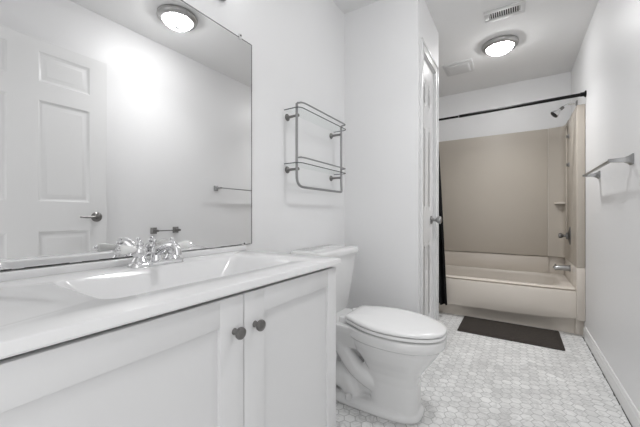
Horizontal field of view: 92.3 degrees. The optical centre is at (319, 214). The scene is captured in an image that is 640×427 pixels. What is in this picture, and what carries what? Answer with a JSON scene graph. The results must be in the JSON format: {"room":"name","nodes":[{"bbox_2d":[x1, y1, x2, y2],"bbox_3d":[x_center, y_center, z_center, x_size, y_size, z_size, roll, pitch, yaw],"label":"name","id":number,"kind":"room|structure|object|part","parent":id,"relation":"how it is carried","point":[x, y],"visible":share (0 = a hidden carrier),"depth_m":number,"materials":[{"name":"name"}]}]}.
{"room":"bathroom","nodes":[
{"label":"bathroom","id":0,"kind":"room"},
{"bbox_2d":[0,0,344,271],"bbox_3d":[0.117,-0.230,2.220,0.100,2.440,4.110,0,0,33],"label":"wall","id":1,"kind":"structure","parent":0,"point":[298,46],"depth_m":1.70,"materials":[{"name":"white paint"}]},
{"bbox_2d":[0,0,251,270],"bbox_3d":[-0.623,-0.335,0.953,0.012,0.940,1.138,0,0,33],"label":"wall mirror","id":2,"kind":"object","parent":1,"relation":"attached to","point":[123,122],"visible":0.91,"depth_m":0.95,"materials":[{"name":"clear glass"}]},
{"bbox_2d":[284,101,345,192],"bbox_3d":[-0.008,-0.366,1.819,0.118,0.450,0.529,0,0,33],"label":"towel rack","id":3,"kind":"object","parent":1,"relation":"attached to","point":[287,117],"visible":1,"depth_m":1.67,"materials":[{"name":"silver metal"}]},
{"bbox_3d":[0.026,-0.298,1.802,0.042,0.014,0.493,0,0,33],"label":"guard rail","id":4,"kind":"part","parent":3,"relation":"part of","materials":[{"name":"silver metal"}]},
{"bbox_3d":[0.026,-0.583,1.802,0.042,0.014,0.493,0,0,33],"label":"guard rail","id":5,"kind":"part","parent":3,"relation":"part of","materials":[{"name":"silver metal"}]},
{"bbox_2d":[345,0,419,313],"bbox_3d":[0.411,-0.230,2.101,0.523,2.440,0.050,0,0,33],"label":"wall","id":6,"kind":"structure","parent":0,"point":[382,37],"depth_m":2.06,"materials":[{"name":"white paint"}]},
{"bbox_2d":[420,0,436,318],"bbox_3d":[0.762,-0.230,2.211,0.050,2.440,0.512,0,0,33],"label":"wall","id":7,"kind":"structure","parent":0,"point":[428,30],"depth_m":2.33,"materials":[{"name":"white paint"}]},
{"bbox_2d":[420,37,438,320],"bbox_3d":[0.782,-0.074,2.181,0.017,2.130,0.490,0,0,33],"label":"trim","id":8,"kind":"structure","parent":7,"relation":"attached to","point":[424,49],"depth_m":2.06,"materials":[{"name":"white wood"}]},
{"bbox_2d":[424,59,441,317],"bbox_3d":[0.782,-0.049,2.177,0.109,2.054,0.370,0,0,33],"label":"door","id":9,"kind":"structure","parent":7,"relation":"in","point":[428,75],"depth_m":2.24,"materials":[{"name":"white wood"}]},
{"bbox_3d":[0.858,0.038,2.266,0.077,0.062,0.062,0,0,33],"label":"knob","id":10,"kind":"part","parent":9,"relation":"part of","materials":[{"name":"silver metal"}]},
{"bbox_2d":[437,31,438,66],"bbox_3d":[0.713,-0.230,2.575,0.523,2.440,0.050,0,0,33],"label":"wall","id":11,"kind":"structure","parent":0,"point":[437,31],"depth_m":2.42,"materials":[{"name":"white paint"}]},
{"bbox_2d":[333,0,597,96],"bbox_3d":[0.798,-1.500,1.786,1.715,0.100,4.310,0,0,33],"label":"ceiling","id":12,"kind":"structure","parent":0,"point":[550,33],"depth_m":2.50,"materials":[{"name":"paint"}]},
{"bbox_2d":[442,58,474,76],"bbox_3d":[1.368,-1.437,3.030,0.260,0.023,0.270,0,0,33],"label":"exhaust fan","id":13,"kind":"object","parent":12,"relation":"attached to","point":[464,66],"visible":1,"depth_m":2.99,"materials":[{"name":"white plastic"}]},
{"bbox_2d":[482,35,518,55],"bbox_3d":[1.523,-1.396,2.604,0.275,0.106,0.275,0,0,33],"label":"ceiling light","id":14,"kind":"object","parent":12,"relation":"attached to","point":[497,46],"visible":1,"depth_m":2.54,"materials":[{"name":"white glass"}]},
{"bbox_3d":[1.523,-1.391,2.604,0.201,0.044,0.201,0,0,33],"label":"lamp shade","id":15,"kind":"part","parent":14,"relation":"part of","materials":[{"name":"white glass"}]},
{"bbox_2d":[484,0,525,23],"bbox_3d":[1.315,-1.444,2.194,0.250,0.010,0.145,0,0,33],"label":"ceiling vent","id":16,"kind":"object","parent":12,"relation":"in","point":[516,8],"visible":1,"depth_m":2.19,"materials":[{"name":"white metal"}]},
{"bbox_2d":[336,312,630,426],"bbox_3d":[0.503,1.040,1.322,1.715,0.100,5.410,0,0,33],"label":"floor","id":17,"kind":"structure","parent":0,"point":[476,380],"depth_m":1.73,"materials":[{"name":"tile"}]},
{"bbox_2d":[0,267,335,426],"bbox_3d":[-0.425,0.586,0.790,0.520,0.809,1.075,0,0,33],"label":"vanity cabinet","id":18,"kind":"object","parent":17,"relation":"on","point":[263,356],"visible":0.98,"depth_m":0.65,"materials":[{"name":"white paint"}]},
{"bbox_3d":[-0.333,0.538,0.523,0.019,0.695,0.524,0,0,33],"label":"door","id":19,"kind":"part","parent":18,"relation":"part of","materials":[{"name":"white paint"}]},
{"bbox_2d":[0,245,340,359],"bbox_3d":[-0.428,0.208,0.801,0.503,0.142,1.091,0,0,33],"label":"countertop sink","id":20,"kind":"object","parent":18,"relation":"in","point":[41,307],"visible":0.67,"depth_m":0.70,"materials":[{"name":"ceramic"}]},
{"bbox_2d":[115,238,192,267],"bbox_3d":[-0.520,0.117,0.986,0.185,0.082,0.178,0,0,-14],"label":"faucet","id":21,"kind":"object","parent":20,"relation":"on","point":[172,249],"visible":1,"depth_m":0.94,"materials":[{"name":"silver metal"}]},
{"bbox_3d":[-0.570,0.104,0.911,0.030,0.030,0.051,0,0,33],"label":"lever","id":22,"kind":"part","parent":21,"relation":"part of","materials":[{"name":"silver metal"}]},
{"bbox_3d":[-0.554,0.113,0.946,0.050,0.072,0.050,0,0,33],"label":"handle","id":23,"kind":"part","parent":21,"relation":"part of","materials":[{"name":"silver metal"}]},
{"bbox_3d":[-0.522,0.151,0.987,0.058,0.015,0.176,0,0,33],"label":"plate","id":24,"kind":"part","parent":21,"relation":"part of","materials":[{"name":"silver metal"}]},
{"bbox_3d":[-0.481,0.115,0.961,0.146,0.068,0.042,0,0,33],"label":"spout","id":25,"kind":"part","parent":21,"relation":"part of","materials":[{"name":"silver metal"}]},
{"bbox_3d":[-0.498,0.113,1.034,0.050,0.072,0.050,0,0,33],"label":"handle","id":26,"kind":"part","parent":21,"relation":"part of","materials":[{"name":"silver metal"}]},
{"bbox_3d":[-0.473,0.104,1.063,0.030,0.030,0.051,0,0,33],"label":"lever","id":27,"kind":"part","parent":21,"relation":"part of","materials":[{"name":"silver metal"}]},
{"bbox_3d":[-0.187,0.272,0.707,0.029,0.029,0.029,0,0,33],"label":"knob","id":28,"kind":"part","parent":18,"relation":"part of","materials":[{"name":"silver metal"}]},
{"bbox_3d":[-0.151,0.274,0.763,0.029,0.029,0.029,0,0,33],"label":"knob","id":29,"kind":"part","parent":18,"relation":"part of","materials":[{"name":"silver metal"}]},
{"bbox_3d":[-0.070,0.538,0.935,0.019,0.695,0.448,0,0,33],"label":"door","id":30,"kind":"part","parent":18,"relation":"part of","materials":[{"name":"white paint"}]},
{"bbox_2d":[290,245,446,424],"bbox_3d":[0.271,0.593,1.648,0.765,0.796,0.452,0,0,33],"label":"toilet","id":31,"kind":"object","parent":17,"relation":"on","point":[383,354],"visible":0.8,"depth_m":1.51,"materials":[{"name":"white porcelain"}]},
{"bbox_3d":[0.040,0.214,1.795,0.218,0.038,0.452,0,0,33],"label":"tank lid","id":32,"kind":"part","parent":31,"relation":"part of","materials":[{"name":"white ceramic"}]},
{"bbox_3d":[0.036,0.409,1.797,0.194,0.349,0.428,0,0,33],"label":"tank","id":33,"kind":"part","parent":31,"relation":"part of","materials":[{"name":"white ceramic"}]},
{"bbox_3d":[0.389,0.562,1.573,0.485,0.034,0.366,0,0,33],"label":"seat","id":34,"kind":"part","parent":31,"relation":"part of","materials":[{"name":"plastic"}]},
{"bbox_3d":[0.389,0.540,1.573,0.485,0.039,0.366,0,0,33],"label":"lid","id":35,"kind":"part","parent":31,"relation":"part of","materials":[{"name":"plastic"}]},
{"bbox_2d":[457,316,564,350],"bbox_3d":[1.594,0.984,2.611,0.730,0.012,0.447,0,0,33],"label":"bath mat","id":36,"kind":"object","parent":17,"relation":"on","point":[547,338],"visible":1,"depth_m":2.55,"materials":[{"name":"black fabric"}]},
{"bbox_2d":[439,250,584,334],"bbox_3d":[1.696,0.711,3.191,1.510,0.560,0.768,0,0,33],"label":"bathtub","id":37,"kind":"object","parent":17,"relation":"on","point":[527,290],"visible":0.73,"depth_m":2.87,"materials":[{"name":"beige ceramic"}]},
{"bbox_2d":[445,265,575,290],"bbox_3d":[1.677,0.756,3.214,1.454,0.298,0.720,0,0,33],"label":"basin","id":38,"kind":"object","parent":37,"relation":"in","point":[458,277],"depth_m":3.03,"materials":[{"name":"beige ceramic"}]},
{"bbox_2d":[439,104,584,267],"bbox_3d":[1.694,-0.232,3.192,1.513,1.323,0.768,0,0,33],"label":"shower surround","id":39,"kind":"object","parent":37,"relation":"on","point":[510,193],"visible":0.84,"depth_m":3.31,"materials":[{"name":"beige plastic"}]},
{"bbox_3d":[1.818,-0.229,3.538,1.292,1.317,0.051,0,0,33],"label":"panel","id":40,"kind":"part","parent":39,"relation":"part of","materials":[{"name":"beige plastic"}]},
{"bbox_3d":[2.383,-0.232,3.038,0.186,1.323,0.286,0,0,33],"label":"corner panel","id":41,"kind":"part","parent":39,"relation":"part of","materials":[{"name":"beige plastic"}]},
{"bbox_2d":[558,227,570,244],"bbox_3d":[2.226,0.193,2.803,0.086,0.168,0.080,0,0,33],"label":"shower valve","id":42,"kind":"object","parent":39,"relation":"attached to","point":[560,235],"visible":1,"depth_m":2.78,"materials":[{"name":"silver metal"}]},
{"bbox_3d":[2.300,-0.229,2.798,0.068,1.317,0.388,0,0,33],"label":"panel","id":43,"kind":"part","parent":39,"relation":"part of","materials":[{"name":"beige plastic"}]},
{"bbox_2d":[553,264,570,271],"bbox_3d":[2.209,0.483,2.814,0.127,0.064,0.060,0,0,33],"label":"tub spout","id":44,"kind":"object","parent":37,"relation":"attached to","point":[556,267],"visible":1,"depth_m":2.80,"materials":[{"name":"silver metal"}]},
{"bbox_3d":[2.151,0.711,2.553,0.056,0.560,0.182,0,0,33],"label":"post","id":45,"kind":"part","parent":37,"relation":"part of","materials":[{"name":"beige plastic"}]},
{"bbox_2d":[439,72,570,255],"bbox_3d":[1.930,-0.230,3.561,1.715,2.440,0.100,0,0,33],"label":"wall","id":46,"kind":"structure","parent":0,"point":[537,116],"depth_m":3.42,"materials":[{"name":"white paint"}]},
{"bbox_2d":[571,0,639,412],"bbox_3d":[1.479,-0.230,1.352,0.100,2.440,4.110,0,0,33],"label":"wall","id":47,"kind":"structure","parent":0,"point":[606,65],"depth_m":1.76,"materials":[{"name":"white paint"}]},
{"bbox_2d":[439,90,586,120],"bbox_3d":[1.478,-0.948,2.853,1.514,0.080,0.052,0,0,33],"label":"curtain rod","id":48,"kind":"object","parent":47,"relation":"attached to","point":[584,93],"visible":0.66,"depth_m":2.67,"materials":[{"name":"black metal"}]},
{"bbox_2d":[439,155,446,304],"bbox_3d":[1.044,-0.043,3.097,0.459,1.823,0.104,0,0,33],"label":"shower curtain","id":49,"kind":"object","parent":48,"relation":"hanging from","point":[442,271],"visible":0.11,"depth_m":3.00,"materials":[{"name":"black fabric"}]},
{"bbox_3d":[1.098,-0.938,3.095,0.554,0.028,0.021,0,0,33],"label":"rod","id":50,"kind":"part","parent":48,"relation":"part of","materials":[{"name":"black metal"}]},
{"bbox_3d":[1.716,-0.952,2.701,0.912,0.047,0.027,0,0,33],"label":"rod","id":51,"kind":"part","parent":48,"relation":"part of","materials":[{"name":"black metal"}]},
{"bbox_2d":[551,100,577,117],"bbox_3d":[2.255,-0.977,2.844,0.195,0.136,0.079,0,0,33],"label":"sprayer","id":52,"kind":"object","parent":47,"relation":"attached to","point":[555,113],"visible":0.98,"depth_m":2.85,"materials":[{"name":"silver metal"}]},
{"bbox_2d":[582,153,633,178],"bbox_3d":[1.643,-0.266,1.784,0.087,0.050,0.735,0,0,33],"label":"towel bar","id":53,"kind":"object","parent":47,"relation":"attached to","point":[629,159],"visible":1,"depth_m":1.51,"materials":[{"name":"silver metal"}]},
{"bbox_3d":[1.827,-0.266,2.073,0.087,0.050,0.050,0,0,33],"label":"post","id":54,"kind":"part","parent":53,"relation":"part of","materials":[{"name":"silver metal"}]},
{"bbox_3d":[1.459,-0.266,1.495,0.087,0.050,0.050,0,0,33],"label":"post","id":55,"kind":"part","parent":53,"relation":"part of","materials":[{"name":"silver metal"}]},
{"bbox_2d":[583,326,639,426],"bbox_3d":[1.261,0.944,1.114,0.012,0.094,3.235,0,0,33],"label":"baseboard","id":56,"kind":"structure","parent":47,"relation":"attached to","point":[626,403],"depth_m":1.70,"materials":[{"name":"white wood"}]}
]}

